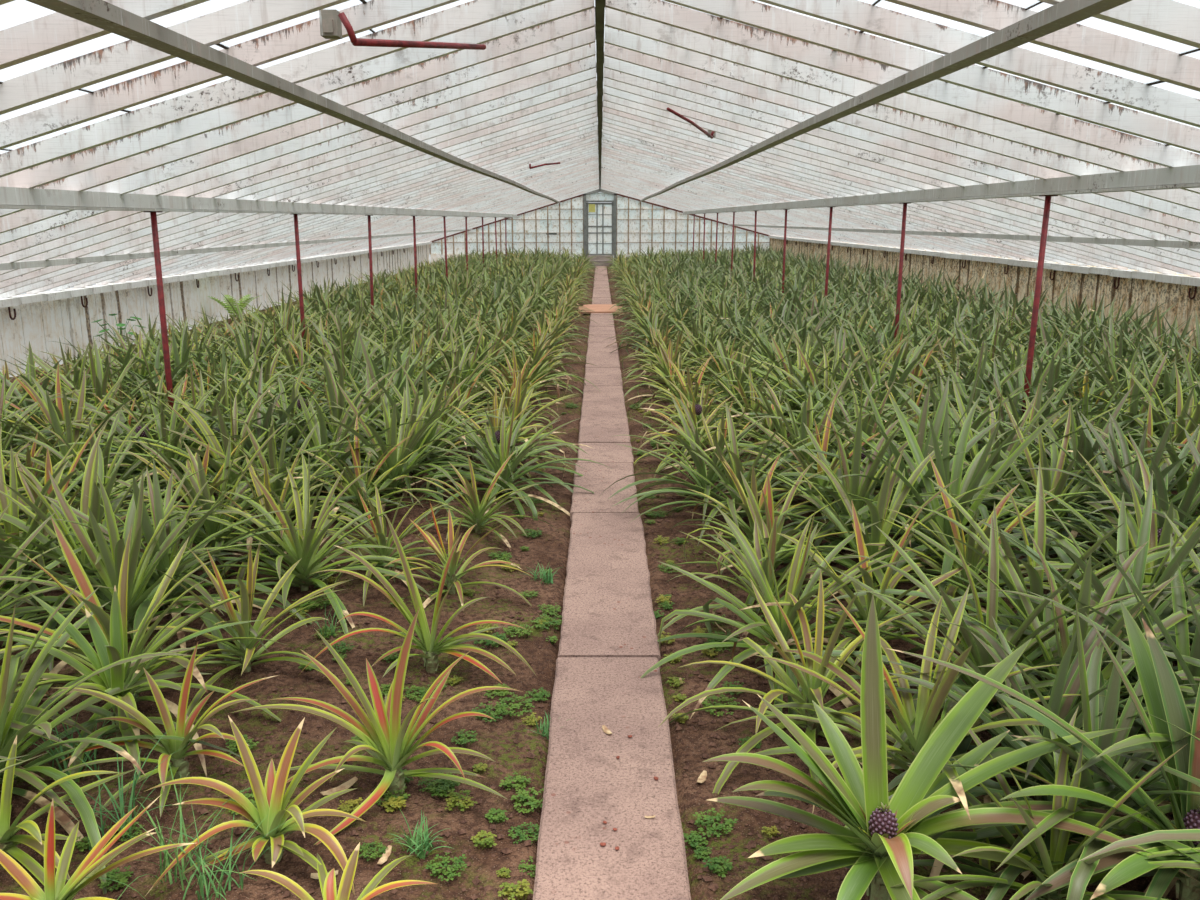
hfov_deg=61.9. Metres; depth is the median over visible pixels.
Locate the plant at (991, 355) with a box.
[927,317,1076,395]
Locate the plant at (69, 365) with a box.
[21,347,87,381]
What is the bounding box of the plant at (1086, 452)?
[962,385,1191,557]
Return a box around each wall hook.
[8,307,15,319]
[81,296,87,307]
[1113,277,1119,288]
[1188,286,1196,299]
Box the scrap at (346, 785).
[320,777,357,794]
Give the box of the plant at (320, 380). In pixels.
[264,369,373,425]
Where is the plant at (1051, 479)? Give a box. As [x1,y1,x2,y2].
[923,405,1180,579]
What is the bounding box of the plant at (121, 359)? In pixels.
[52,315,231,401]
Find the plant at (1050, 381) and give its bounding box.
[948,353,1176,454]
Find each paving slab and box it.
[533,657,690,899]
[558,578,660,667]
[566,513,649,578]
[570,463,638,520]
[577,443,633,468]
[578,414,630,446]
[581,386,625,413]
[584,368,622,385]
[585,352,619,367]
[587,343,617,351]
[588,327,615,336]
[588,335,616,342]
[589,321,614,327]
[590,315,613,320]
[591,313,612,314]
[592,297,610,300]
[592,301,611,303]
[593,283,608,285]
[593,285,609,288]
[593,288,609,290]
[593,291,609,293]
[593,294,610,296]
[594,278,607,280]
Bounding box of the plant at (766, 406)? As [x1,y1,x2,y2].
[684,361,889,484]
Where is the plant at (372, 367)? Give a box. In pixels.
[268,331,472,449]
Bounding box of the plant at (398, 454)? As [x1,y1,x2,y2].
[294,378,516,525]
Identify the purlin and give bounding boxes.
[0,187,517,217]
[0,228,472,270]
[26,0,559,202]
[640,0,1131,201]
[683,165,1199,214]
[728,224,1199,248]
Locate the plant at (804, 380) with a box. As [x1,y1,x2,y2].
[707,324,897,427]
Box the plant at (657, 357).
[621,336,709,384]
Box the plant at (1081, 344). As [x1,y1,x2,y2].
[1008,332,1159,403]
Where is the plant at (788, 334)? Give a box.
[746,308,830,357]
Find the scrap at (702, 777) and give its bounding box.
[697,770,706,782]
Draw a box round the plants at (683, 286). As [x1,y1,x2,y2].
[0,243,1199,760]
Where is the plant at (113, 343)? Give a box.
[100,343,137,380]
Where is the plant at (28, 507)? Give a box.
[0,459,57,553]
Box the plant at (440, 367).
[415,324,472,376]
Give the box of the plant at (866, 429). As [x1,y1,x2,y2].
[745,369,960,497]
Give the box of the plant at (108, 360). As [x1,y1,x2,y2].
[40,335,183,409]
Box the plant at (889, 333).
[820,296,955,367]
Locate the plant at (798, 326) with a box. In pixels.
[756,306,869,362]
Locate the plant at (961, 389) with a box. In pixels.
[852,340,1066,455]
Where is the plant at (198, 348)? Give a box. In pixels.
[130,325,262,395]
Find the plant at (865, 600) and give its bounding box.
[737,499,995,693]
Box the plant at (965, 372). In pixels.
[919,339,1044,412]
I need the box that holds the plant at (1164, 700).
[887,600,1199,899]
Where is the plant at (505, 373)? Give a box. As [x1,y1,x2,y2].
[468,344,577,413]
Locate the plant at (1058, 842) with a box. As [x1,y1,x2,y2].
[884,706,1199,899]
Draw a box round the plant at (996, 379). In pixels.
[928,358,1128,488]
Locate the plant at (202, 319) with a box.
[158,319,220,349]
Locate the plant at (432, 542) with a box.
[375,503,533,607]
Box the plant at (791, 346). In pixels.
[756,323,882,389]
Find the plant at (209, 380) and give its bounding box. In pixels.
[164,359,264,414]
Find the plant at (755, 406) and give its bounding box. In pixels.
[696,361,803,442]
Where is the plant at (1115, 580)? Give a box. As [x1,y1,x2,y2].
[887,524,1199,796]
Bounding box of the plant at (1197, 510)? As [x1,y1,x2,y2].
[1149,446,1199,534]
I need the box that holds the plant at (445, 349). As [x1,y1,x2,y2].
[356,318,497,406]
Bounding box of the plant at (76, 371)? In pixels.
[0,337,148,424]
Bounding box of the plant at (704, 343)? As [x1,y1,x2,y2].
[648,321,765,376]
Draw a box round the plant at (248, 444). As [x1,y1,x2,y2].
[151,365,354,499]
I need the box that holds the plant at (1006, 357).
[962,336,1105,421]
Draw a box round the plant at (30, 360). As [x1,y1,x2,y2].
[0,338,140,448]
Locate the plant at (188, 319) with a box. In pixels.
[135,319,231,366]
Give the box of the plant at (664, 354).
[624,333,718,396]
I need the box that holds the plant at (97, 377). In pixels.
[5,337,191,451]
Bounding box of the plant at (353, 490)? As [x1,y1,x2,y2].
[277,415,454,544]
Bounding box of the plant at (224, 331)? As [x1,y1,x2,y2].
[191,313,250,362]
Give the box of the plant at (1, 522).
[0,442,28,528]
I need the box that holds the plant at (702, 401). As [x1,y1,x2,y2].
[652,380,745,439]
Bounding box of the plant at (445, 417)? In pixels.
[388,376,512,458]
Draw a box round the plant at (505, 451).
[417,399,608,520]
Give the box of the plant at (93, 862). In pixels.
[0,794,194,899]
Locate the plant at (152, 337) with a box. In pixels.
[112,324,240,385]
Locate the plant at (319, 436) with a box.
[189,374,448,517]
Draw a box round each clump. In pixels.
[75,836,90,851]
[98,866,132,891]
[104,820,143,841]
[225,734,259,754]
[229,787,257,814]
[289,599,316,612]
[289,608,306,618]
[298,663,312,670]
[300,595,330,609]
[317,626,341,638]
[327,576,336,582]
[328,641,354,653]
[337,797,362,812]
[351,735,363,741]
[358,841,387,860]
[376,786,410,805]
[380,683,390,695]
[380,796,406,812]
[381,652,398,663]
[400,769,413,783]
[404,684,433,702]
[417,772,459,793]
[425,852,467,881]
[426,773,459,797]
[445,789,476,810]
[446,675,462,685]
[451,729,477,746]
[462,589,474,595]
[471,701,507,722]
[471,830,496,849]
[472,762,486,772]
[474,632,506,647]
[477,623,497,634]
[484,683,510,698]
[485,808,508,823]
[488,551,510,559]
[488,632,508,645]
[495,692,534,716]
[496,554,511,563]
[496,867,510,877]
[497,879,532,899]
[499,772,530,790]
[500,563,518,571]
[503,622,532,637]
[507,640,517,645]
[508,822,539,844]
[511,787,543,813]
[518,856,535,876]
[519,590,538,597]
[520,546,529,550]
[521,712,541,724]
[522,529,541,537]
[526,687,550,701]
[530,497,543,502]
[531,612,561,630]
[539,603,560,615]
[546,636,557,643]
[631,451,644,456]
[647,509,667,518]
[652,535,668,544]
[654,610,663,618]
[655,594,671,604]
[657,561,681,572]
[658,600,674,608]
[660,631,674,644]
[664,653,681,663]
[666,677,684,687]
[671,713,688,722]
[672,537,687,544]
[673,693,686,701]
[683,831,707,848]
[693,626,706,632]
[693,808,737,836]
[693,846,711,859]
[701,648,717,655]
[702,693,739,715]
[702,856,732,876]
[705,638,731,651]
[706,629,738,642]
[722,681,743,695]
[738,736,761,748]
[761,826,779,838]
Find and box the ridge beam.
[595,0,604,189]
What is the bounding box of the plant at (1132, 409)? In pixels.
[1038,342,1199,465]
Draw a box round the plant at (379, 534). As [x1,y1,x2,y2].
[309,484,471,605]
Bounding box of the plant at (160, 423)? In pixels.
[46,377,253,526]
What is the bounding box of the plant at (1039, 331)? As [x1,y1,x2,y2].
[984,313,1087,354]
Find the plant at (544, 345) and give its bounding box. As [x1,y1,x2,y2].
[501,332,583,378]
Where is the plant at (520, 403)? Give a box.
[455,369,578,452]
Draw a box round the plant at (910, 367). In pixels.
[774,317,974,443]
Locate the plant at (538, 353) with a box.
[470,326,598,397]
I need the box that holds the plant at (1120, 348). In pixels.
[1061,313,1194,389]
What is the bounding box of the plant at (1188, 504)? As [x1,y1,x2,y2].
[1004,413,1199,596]
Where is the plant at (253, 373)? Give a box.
[165,360,325,443]
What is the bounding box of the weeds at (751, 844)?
[103,395,869,899]
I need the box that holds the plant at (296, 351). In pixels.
[253,327,348,394]
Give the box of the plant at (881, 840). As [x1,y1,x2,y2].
[703,595,1199,899]
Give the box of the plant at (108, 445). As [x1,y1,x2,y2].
[1,405,194,526]
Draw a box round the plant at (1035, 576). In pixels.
[824,458,1199,738]
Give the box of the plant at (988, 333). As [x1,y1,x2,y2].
[967,318,1054,353]
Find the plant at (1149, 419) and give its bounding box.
[1087,398,1194,496]
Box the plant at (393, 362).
[340,342,479,401]
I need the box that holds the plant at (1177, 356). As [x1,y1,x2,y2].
[1120,332,1199,397]
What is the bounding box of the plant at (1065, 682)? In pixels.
[884,595,1195,899]
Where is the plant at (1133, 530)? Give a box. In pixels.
[979,447,1199,642]
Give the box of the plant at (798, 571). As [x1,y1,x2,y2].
[640,508,957,718]
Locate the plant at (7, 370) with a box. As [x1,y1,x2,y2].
[5,370,79,406]
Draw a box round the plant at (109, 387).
[67,365,167,429]
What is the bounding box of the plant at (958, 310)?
[900,302,1019,373]
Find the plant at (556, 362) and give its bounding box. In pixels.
[507,338,582,390]
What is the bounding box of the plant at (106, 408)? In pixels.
[51,389,192,478]
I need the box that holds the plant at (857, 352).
[779,346,865,387]
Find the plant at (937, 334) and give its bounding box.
[880,325,976,389]
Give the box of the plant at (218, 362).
[192,336,260,382]
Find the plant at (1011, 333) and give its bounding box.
[997,305,1071,345]
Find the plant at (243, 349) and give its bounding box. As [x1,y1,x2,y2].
[178,319,317,392]
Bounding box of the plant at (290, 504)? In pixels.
[149,446,373,587]
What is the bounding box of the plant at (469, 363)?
[411,324,540,405]
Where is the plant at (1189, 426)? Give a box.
[1065,361,1199,492]
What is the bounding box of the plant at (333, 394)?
[242,355,467,486]
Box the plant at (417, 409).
[312,373,516,502]
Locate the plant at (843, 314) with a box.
[782,307,882,350]
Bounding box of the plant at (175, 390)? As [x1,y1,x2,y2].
[69,367,220,467]
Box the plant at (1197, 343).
[1130,309,1199,374]
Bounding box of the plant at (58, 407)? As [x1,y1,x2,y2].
[1,362,148,465]
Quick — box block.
[319,9,341,38]
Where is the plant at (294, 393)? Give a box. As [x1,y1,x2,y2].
[182,362,398,480]
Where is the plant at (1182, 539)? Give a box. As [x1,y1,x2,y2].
[1131,512,1199,681]
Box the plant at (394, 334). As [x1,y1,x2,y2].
[334,310,450,368]
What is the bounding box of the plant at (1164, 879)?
[994,546,1199,899]
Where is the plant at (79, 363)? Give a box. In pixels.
[13,341,138,402]
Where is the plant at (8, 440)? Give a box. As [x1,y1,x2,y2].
[0,377,100,502]
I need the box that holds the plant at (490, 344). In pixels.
[450,334,531,381]
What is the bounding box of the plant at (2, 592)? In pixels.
[0,539,41,635]
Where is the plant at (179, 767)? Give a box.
[57,643,277,817]
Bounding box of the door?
[583,189,616,260]
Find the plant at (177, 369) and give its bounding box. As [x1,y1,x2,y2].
[62,337,254,416]
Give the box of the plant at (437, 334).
[380,313,499,365]
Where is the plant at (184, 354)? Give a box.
[90,317,247,402]
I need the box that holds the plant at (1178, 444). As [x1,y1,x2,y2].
[1140,430,1197,532]
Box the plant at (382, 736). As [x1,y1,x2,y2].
[232,607,522,844]
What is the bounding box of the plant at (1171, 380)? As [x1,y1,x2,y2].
[1058,347,1199,435]
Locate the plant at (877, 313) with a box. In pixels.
[866,313,927,344]
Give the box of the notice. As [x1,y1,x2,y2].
[589,204,594,211]
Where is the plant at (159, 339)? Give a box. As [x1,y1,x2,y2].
[114,339,162,376]
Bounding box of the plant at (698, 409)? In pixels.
[639,400,765,460]
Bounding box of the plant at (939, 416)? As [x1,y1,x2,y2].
[748,367,1058,588]
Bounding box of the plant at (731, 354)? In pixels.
[666,335,768,405]
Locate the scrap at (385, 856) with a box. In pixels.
[377,845,391,863]
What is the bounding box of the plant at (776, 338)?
[698,321,826,379]
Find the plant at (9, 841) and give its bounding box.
[0,736,135,884]
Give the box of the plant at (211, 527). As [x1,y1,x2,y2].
[59,419,351,596]
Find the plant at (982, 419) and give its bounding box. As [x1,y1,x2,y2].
[814,354,1072,533]
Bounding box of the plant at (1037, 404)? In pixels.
[940,376,1133,495]
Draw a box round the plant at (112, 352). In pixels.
[65,337,137,373]
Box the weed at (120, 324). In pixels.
[91,314,142,354]
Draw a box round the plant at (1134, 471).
[989,411,1199,591]
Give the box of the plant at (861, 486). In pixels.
[712,404,1016,581]
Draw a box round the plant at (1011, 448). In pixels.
[861,378,1118,526]
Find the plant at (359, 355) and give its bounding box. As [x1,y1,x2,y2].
[276,320,430,400]
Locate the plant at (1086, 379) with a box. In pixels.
[1040,365,1147,454]
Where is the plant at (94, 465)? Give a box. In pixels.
[0,423,256,670]
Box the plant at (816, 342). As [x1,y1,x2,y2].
[738,329,845,417]
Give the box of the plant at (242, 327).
[202,318,290,370]
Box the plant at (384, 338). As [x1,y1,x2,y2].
[333,327,432,371]
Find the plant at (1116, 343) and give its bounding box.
[1060,311,1196,401]
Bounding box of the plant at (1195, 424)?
[1104,371,1199,481]
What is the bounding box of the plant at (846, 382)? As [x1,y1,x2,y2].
[724,354,911,469]
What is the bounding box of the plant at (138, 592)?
[0,467,311,702]
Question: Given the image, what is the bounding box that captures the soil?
[0,266,1199,899]
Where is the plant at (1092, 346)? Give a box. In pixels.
[1042,324,1171,382]
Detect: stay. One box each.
[338,12,485,49]
[529,162,559,168]
[667,107,714,138]
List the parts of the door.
transom pane, glass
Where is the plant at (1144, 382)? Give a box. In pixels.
[1035,334,1198,417]
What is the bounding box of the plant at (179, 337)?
[162,316,233,369]
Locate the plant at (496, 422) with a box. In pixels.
[437,387,569,477]
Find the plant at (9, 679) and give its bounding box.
[0,582,240,894]
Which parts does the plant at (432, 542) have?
stem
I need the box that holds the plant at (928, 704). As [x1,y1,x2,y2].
[717,584,1101,887]
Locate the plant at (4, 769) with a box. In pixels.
[0,753,45,772]
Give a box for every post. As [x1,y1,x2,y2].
[144,211,173,419]
[291,214,305,356]
[365,215,374,322]
[413,216,417,297]
[442,216,447,282]
[465,217,467,271]
[482,217,483,262]
[495,217,497,265]
[504,217,506,255]
[693,214,694,251]
[703,213,705,258]
[715,213,717,265]
[731,212,734,273]
[753,211,756,282]
[781,209,789,297]
[824,207,832,296]
[894,203,909,342]
[1021,195,1057,415]
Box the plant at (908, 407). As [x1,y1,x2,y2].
[853,380,993,442]
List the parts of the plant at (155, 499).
stem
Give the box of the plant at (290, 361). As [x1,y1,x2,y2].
[231,332,364,406]
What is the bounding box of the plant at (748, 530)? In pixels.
[657,452,851,580]
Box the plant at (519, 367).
[486,351,573,406]
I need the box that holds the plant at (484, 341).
[417,317,563,383]
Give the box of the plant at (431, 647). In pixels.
[302,514,535,683]
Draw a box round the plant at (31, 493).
[0,423,164,576]
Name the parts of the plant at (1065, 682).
stem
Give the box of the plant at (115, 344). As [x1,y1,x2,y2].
[57,344,115,366]
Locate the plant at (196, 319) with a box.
[142,319,225,375]
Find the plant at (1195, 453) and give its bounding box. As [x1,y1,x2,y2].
[1074,426,1199,625]
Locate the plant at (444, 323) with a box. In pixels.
[395,306,499,361]
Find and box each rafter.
[0,0,14,4]
[0,0,209,69]
[0,0,348,114]
[0,0,458,149]
[0,0,553,177]
[0,0,593,187]
[0,6,594,217]
[0,27,594,233]
[0,39,595,244]
[0,55,595,256]
[0,68,595,262]
[0,78,595,274]
[0,81,596,281]
[0,93,596,288]
[0,101,596,293]
[0,106,596,297]
[26,113,596,294]
[51,117,596,291]
[74,122,596,288]
[96,121,597,285]
[115,130,597,282]
[133,134,597,280]
[149,136,597,278]
[165,140,597,275]
[179,142,597,274]
[193,145,597,272]
[206,147,597,270]
[218,150,597,269]
[229,152,597,267]
[240,154,597,266]
[249,156,597,264]
[259,158,597,263]
[268,159,597,262]
[276,161,597,261]
[284,158,598,260]
[292,164,598,259]
[301,165,598,258]
[306,167,598,257]
[313,168,598,256]
[320,169,598,255]
[327,170,598,254]
[334,171,598,253]
[337,172,598,253]
[344,173,598,252]
[350,174,598,251]
[353,175,598,251]
[359,176,598,250]
[364,177,598,249]
[367,178,597,249]
[373,178,598,248]
[376,179,598,248]
[381,180,597,247]
[382,180,598,247]
[389,181,598,246]
[391,182,598,246]
[396,183,596,245]
[397,183,598,245]
[403,184,597,244]
[405,184,598,244]
[406,185,598,244]
[412,186,595,243]
[413,186,597,243]
[418,186,598,242]
[420,187,597,242]
[421,187,598,242]
[426,188,597,241]
[427,188,598,241]
[428,189,596,241]
[601,159,914,248]
[601,164,907,248]
[601,165,899,247]
[601,167,891,246]
[601,168,886,246]
[601,169,879,245]
[601,170,871,244]
[601,171,867,244]
[601,172,860,243]
[601,173,857,243]
[601,174,848,242]
[601,175,847,242]
[601,176,839,241]
[601,177,833,241]
[601,178,827,240]
[601,179,824,240]
[601,180,818,239]
[601,181,813,239]
[601,182,807,238]
[601,183,803,238]
[601,184,795,237]
[601,185,788,236]
[601,186,783,236]
[601,187,776,235]
[601,188,773,235]
[602,121,1105,267]
[602,129,1086,265]
[602,133,1068,263]
[602,137,1052,262]
[602,139,1036,260]
[602,142,1021,259]
[602,145,1007,257]
[602,147,995,256]
[602,150,983,255]
[602,152,971,254]
[602,154,961,253]
[602,156,950,252]
[602,158,941,251]
[602,159,932,250]
[602,161,922,249]
[602,177,836,241]
[602,181,815,239]
[602,184,797,237]
[602,185,793,237]
[602,186,781,235]
[602,187,781,236]
[603,81,1199,259]
[603,93,1199,266]
[603,100,1199,272]
[603,107,1199,276]
[603,112,1176,273]
[603,117,1149,271]
[603,122,1127,269]
[603,183,804,238]
[603,188,775,235]
[603,189,771,235]
[604,39,1199,222]
[604,56,1199,234]
[604,68,1199,241]
[604,78,1199,252]
[605,6,1199,193]
[605,26,1199,210]
[606,0,1199,166]
[663,0,1199,152]
[757,0,1199,127]
[885,0,1199,91]
[1038,0,1199,48]
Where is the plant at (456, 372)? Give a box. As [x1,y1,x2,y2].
[364,337,531,414]
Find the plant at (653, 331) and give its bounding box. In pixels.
[620,319,689,369]
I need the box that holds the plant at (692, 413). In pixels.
[634,392,755,476]
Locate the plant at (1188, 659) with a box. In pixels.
[1081,597,1199,709]
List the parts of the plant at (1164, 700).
stem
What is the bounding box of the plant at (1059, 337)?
[1009,315,1103,358]
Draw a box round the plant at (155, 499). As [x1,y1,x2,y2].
[8,457,325,665]
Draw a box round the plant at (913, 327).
[873,305,969,344]
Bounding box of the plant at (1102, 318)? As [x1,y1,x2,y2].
[1043,294,1181,354]
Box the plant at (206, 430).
[102,374,370,525]
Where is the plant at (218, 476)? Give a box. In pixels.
[103,426,302,550]
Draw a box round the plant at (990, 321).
[946,307,1025,345]
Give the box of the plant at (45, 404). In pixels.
[0,368,183,505]
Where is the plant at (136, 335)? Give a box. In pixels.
[100,325,170,361]
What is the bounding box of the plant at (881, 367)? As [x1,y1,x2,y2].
[788,332,937,419]
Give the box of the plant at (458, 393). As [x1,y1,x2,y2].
[426,370,513,426]
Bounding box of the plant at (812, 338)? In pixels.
[757,317,859,370]
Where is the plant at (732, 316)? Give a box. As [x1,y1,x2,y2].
[655,316,756,366]
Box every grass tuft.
[22,694,117,781]
[41,734,186,849]
[59,760,254,899]
[157,803,296,899]
[304,601,348,638]
[388,808,453,859]
[524,713,569,739]
[527,563,559,584]
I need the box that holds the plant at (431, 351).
[379,332,489,376]
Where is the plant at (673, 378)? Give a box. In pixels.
[625,351,711,406]
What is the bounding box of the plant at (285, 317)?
[221,300,338,355]
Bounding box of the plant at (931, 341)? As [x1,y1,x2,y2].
[854,306,970,379]
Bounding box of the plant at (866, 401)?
[778,381,932,480]
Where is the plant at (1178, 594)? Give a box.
[945,534,1199,772]
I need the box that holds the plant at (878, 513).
[697,445,1053,634]
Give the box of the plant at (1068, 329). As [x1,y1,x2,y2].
[1024,306,1154,369]
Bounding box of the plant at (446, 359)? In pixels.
[410,327,517,413]
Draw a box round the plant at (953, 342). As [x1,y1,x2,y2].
[898,336,1000,399]
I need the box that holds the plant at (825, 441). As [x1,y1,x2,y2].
[736,395,905,526]
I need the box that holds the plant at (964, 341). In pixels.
[913,312,1051,384]
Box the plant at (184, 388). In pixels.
[117,366,214,431]
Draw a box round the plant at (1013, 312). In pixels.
[949,298,1046,341]
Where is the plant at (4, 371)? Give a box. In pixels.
[2,360,54,415]
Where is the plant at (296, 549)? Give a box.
[164,451,438,639]
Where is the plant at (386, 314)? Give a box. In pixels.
[359,307,454,372]
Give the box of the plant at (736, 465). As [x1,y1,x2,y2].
[613,402,873,563]
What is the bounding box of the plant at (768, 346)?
[714,325,833,385]
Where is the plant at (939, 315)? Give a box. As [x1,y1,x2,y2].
[867,305,1010,361]
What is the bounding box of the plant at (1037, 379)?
[904,335,1111,435]
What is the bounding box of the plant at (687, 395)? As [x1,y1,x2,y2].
[627,357,736,432]
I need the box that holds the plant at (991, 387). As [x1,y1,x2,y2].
[929,337,1106,437]
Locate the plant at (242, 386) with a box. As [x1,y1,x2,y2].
[128,361,305,462]
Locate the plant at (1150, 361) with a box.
[1139,361,1199,398]
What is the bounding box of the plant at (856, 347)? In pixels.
[809,312,929,377]
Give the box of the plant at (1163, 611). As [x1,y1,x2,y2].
[894,473,1199,759]
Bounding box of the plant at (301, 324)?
[222,314,346,373]
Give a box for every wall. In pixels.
[0,244,429,376]
[430,254,675,264]
[770,237,1199,361]
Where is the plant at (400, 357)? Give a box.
[307,330,488,429]
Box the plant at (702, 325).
[653,313,744,365]
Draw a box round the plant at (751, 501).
[653,461,880,614]
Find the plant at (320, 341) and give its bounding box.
[266,316,399,389]
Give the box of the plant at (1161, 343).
[1095,332,1199,386]
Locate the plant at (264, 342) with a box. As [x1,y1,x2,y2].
[213,320,322,385]
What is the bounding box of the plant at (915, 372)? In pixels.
[863,338,976,411]
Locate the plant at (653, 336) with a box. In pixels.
[620,325,708,378]
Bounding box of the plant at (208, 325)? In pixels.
[174,316,256,356]
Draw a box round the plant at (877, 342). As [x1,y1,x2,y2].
[813,313,950,385]
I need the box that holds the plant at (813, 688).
[660,569,947,809]
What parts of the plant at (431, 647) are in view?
stem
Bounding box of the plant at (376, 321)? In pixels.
[326,309,395,347]
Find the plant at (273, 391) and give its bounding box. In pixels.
[208,379,373,439]
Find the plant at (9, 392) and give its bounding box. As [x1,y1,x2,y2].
[0,362,102,454]
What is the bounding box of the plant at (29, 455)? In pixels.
[0,420,125,520]
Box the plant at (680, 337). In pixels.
[629,328,708,379]
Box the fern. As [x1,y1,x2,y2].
[207,294,258,319]
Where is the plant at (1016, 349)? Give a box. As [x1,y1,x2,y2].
[988,333,1086,369]
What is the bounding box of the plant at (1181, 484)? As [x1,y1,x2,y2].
[1076,421,1199,553]
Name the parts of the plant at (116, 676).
stem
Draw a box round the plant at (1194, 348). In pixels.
[1155,322,1199,372]
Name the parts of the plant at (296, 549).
stem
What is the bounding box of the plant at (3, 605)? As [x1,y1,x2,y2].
[0,501,113,674]
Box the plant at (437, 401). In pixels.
[348,358,536,493]
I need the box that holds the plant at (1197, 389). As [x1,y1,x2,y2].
[1138,354,1199,409]
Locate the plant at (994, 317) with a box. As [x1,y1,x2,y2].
[967,311,1073,371]
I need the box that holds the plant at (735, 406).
[658,339,802,429]
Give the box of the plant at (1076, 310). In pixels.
[1023,292,1163,346]
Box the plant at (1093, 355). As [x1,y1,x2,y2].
[1019,333,1195,411]
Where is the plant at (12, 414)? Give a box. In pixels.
[0,403,34,481]
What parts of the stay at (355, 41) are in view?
arm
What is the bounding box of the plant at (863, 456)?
[719,427,964,514]
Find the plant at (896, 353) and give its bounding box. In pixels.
[858,328,938,390]
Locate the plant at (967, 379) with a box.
[896,341,1023,422]
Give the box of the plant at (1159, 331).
[1092,304,1195,373]
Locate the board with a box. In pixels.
[578,304,622,314]
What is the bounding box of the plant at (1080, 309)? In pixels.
[1009,293,1150,342]
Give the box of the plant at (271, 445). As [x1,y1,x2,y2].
[159,405,407,553]
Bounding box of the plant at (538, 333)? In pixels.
[507,321,578,373]
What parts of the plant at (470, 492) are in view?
stem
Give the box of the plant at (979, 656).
[755,501,1194,814]
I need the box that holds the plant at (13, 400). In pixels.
[1,392,50,463]
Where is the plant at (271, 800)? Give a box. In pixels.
[144,715,365,895]
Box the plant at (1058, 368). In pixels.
[986,343,1125,416]
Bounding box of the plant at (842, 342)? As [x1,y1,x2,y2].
[761,319,927,401]
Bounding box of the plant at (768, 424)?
[718,382,797,460]
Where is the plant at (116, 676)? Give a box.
[5,586,259,777]
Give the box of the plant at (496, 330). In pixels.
[444,321,536,370]
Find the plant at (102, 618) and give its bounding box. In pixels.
[0,517,285,781]
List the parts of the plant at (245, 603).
stem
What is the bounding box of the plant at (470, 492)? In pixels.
[410,451,551,549]
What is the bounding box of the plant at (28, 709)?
[0,631,90,779]
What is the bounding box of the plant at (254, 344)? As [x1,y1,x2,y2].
[175,315,294,373]
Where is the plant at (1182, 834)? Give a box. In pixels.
[1021,713,1199,872]
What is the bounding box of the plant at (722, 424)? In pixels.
[655,401,780,490]
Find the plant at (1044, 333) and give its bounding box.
[962,309,1126,380]
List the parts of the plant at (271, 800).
stem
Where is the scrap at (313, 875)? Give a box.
[311,870,337,878]
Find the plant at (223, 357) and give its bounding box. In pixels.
[154,338,290,420]
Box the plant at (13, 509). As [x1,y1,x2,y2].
[0,426,175,626]
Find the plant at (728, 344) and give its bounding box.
[667,330,773,388]
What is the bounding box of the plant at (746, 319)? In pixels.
[691,309,786,363]
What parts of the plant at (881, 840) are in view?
stem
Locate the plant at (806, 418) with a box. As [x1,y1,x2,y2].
[689,369,904,512]
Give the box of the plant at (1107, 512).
[977,471,1199,639]
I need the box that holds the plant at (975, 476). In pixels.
[782,394,1124,622]
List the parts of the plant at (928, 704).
stem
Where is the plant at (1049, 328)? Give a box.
[1004,302,1100,349]
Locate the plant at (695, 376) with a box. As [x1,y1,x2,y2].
[634,352,726,411]
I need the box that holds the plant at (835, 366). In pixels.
[714,331,924,440]
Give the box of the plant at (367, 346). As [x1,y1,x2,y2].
[288,329,405,394]
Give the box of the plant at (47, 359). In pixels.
[8,359,50,391]
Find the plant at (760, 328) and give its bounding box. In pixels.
[708,313,807,364]
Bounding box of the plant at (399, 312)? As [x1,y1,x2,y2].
[341,300,470,352]
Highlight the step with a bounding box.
[588,255,612,266]
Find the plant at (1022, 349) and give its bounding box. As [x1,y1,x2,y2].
[966,340,1084,402]
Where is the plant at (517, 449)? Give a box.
[402,413,591,503]
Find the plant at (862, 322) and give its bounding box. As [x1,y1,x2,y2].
[791,301,920,356]
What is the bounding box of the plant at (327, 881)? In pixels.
[240,842,435,899]
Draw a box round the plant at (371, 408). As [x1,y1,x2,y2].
[269,359,454,469]
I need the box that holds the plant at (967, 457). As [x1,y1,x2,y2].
[834,404,1040,491]
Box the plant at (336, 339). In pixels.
[281,308,411,379]
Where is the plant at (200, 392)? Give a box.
[92,363,299,481]
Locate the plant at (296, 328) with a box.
[256,313,346,361]
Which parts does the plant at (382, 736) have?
stem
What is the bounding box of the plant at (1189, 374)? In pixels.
[1096,343,1199,451]
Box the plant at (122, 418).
[2,397,260,503]
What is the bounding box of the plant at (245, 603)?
[127,539,352,716]
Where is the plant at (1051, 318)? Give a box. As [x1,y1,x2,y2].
[1009,305,1146,353]
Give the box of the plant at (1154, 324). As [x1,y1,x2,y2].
[1066,300,1195,355]
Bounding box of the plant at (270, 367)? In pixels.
[179,340,332,423]
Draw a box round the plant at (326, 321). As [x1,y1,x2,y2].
[286,313,346,346]
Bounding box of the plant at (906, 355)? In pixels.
[816,315,975,404]
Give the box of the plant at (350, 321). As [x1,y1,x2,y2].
[282,299,420,368]
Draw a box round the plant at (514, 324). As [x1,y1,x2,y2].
[459,307,557,367]
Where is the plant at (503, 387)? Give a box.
[470,356,564,419]
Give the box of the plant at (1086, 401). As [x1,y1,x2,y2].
[981,374,1188,485]
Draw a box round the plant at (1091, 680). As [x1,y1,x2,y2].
[861,603,1199,899]
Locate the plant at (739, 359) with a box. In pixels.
[653,334,795,408]
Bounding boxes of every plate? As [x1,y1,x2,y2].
[0,242,431,307]
[768,236,1199,286]
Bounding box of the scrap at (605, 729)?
[602,725,611,733]

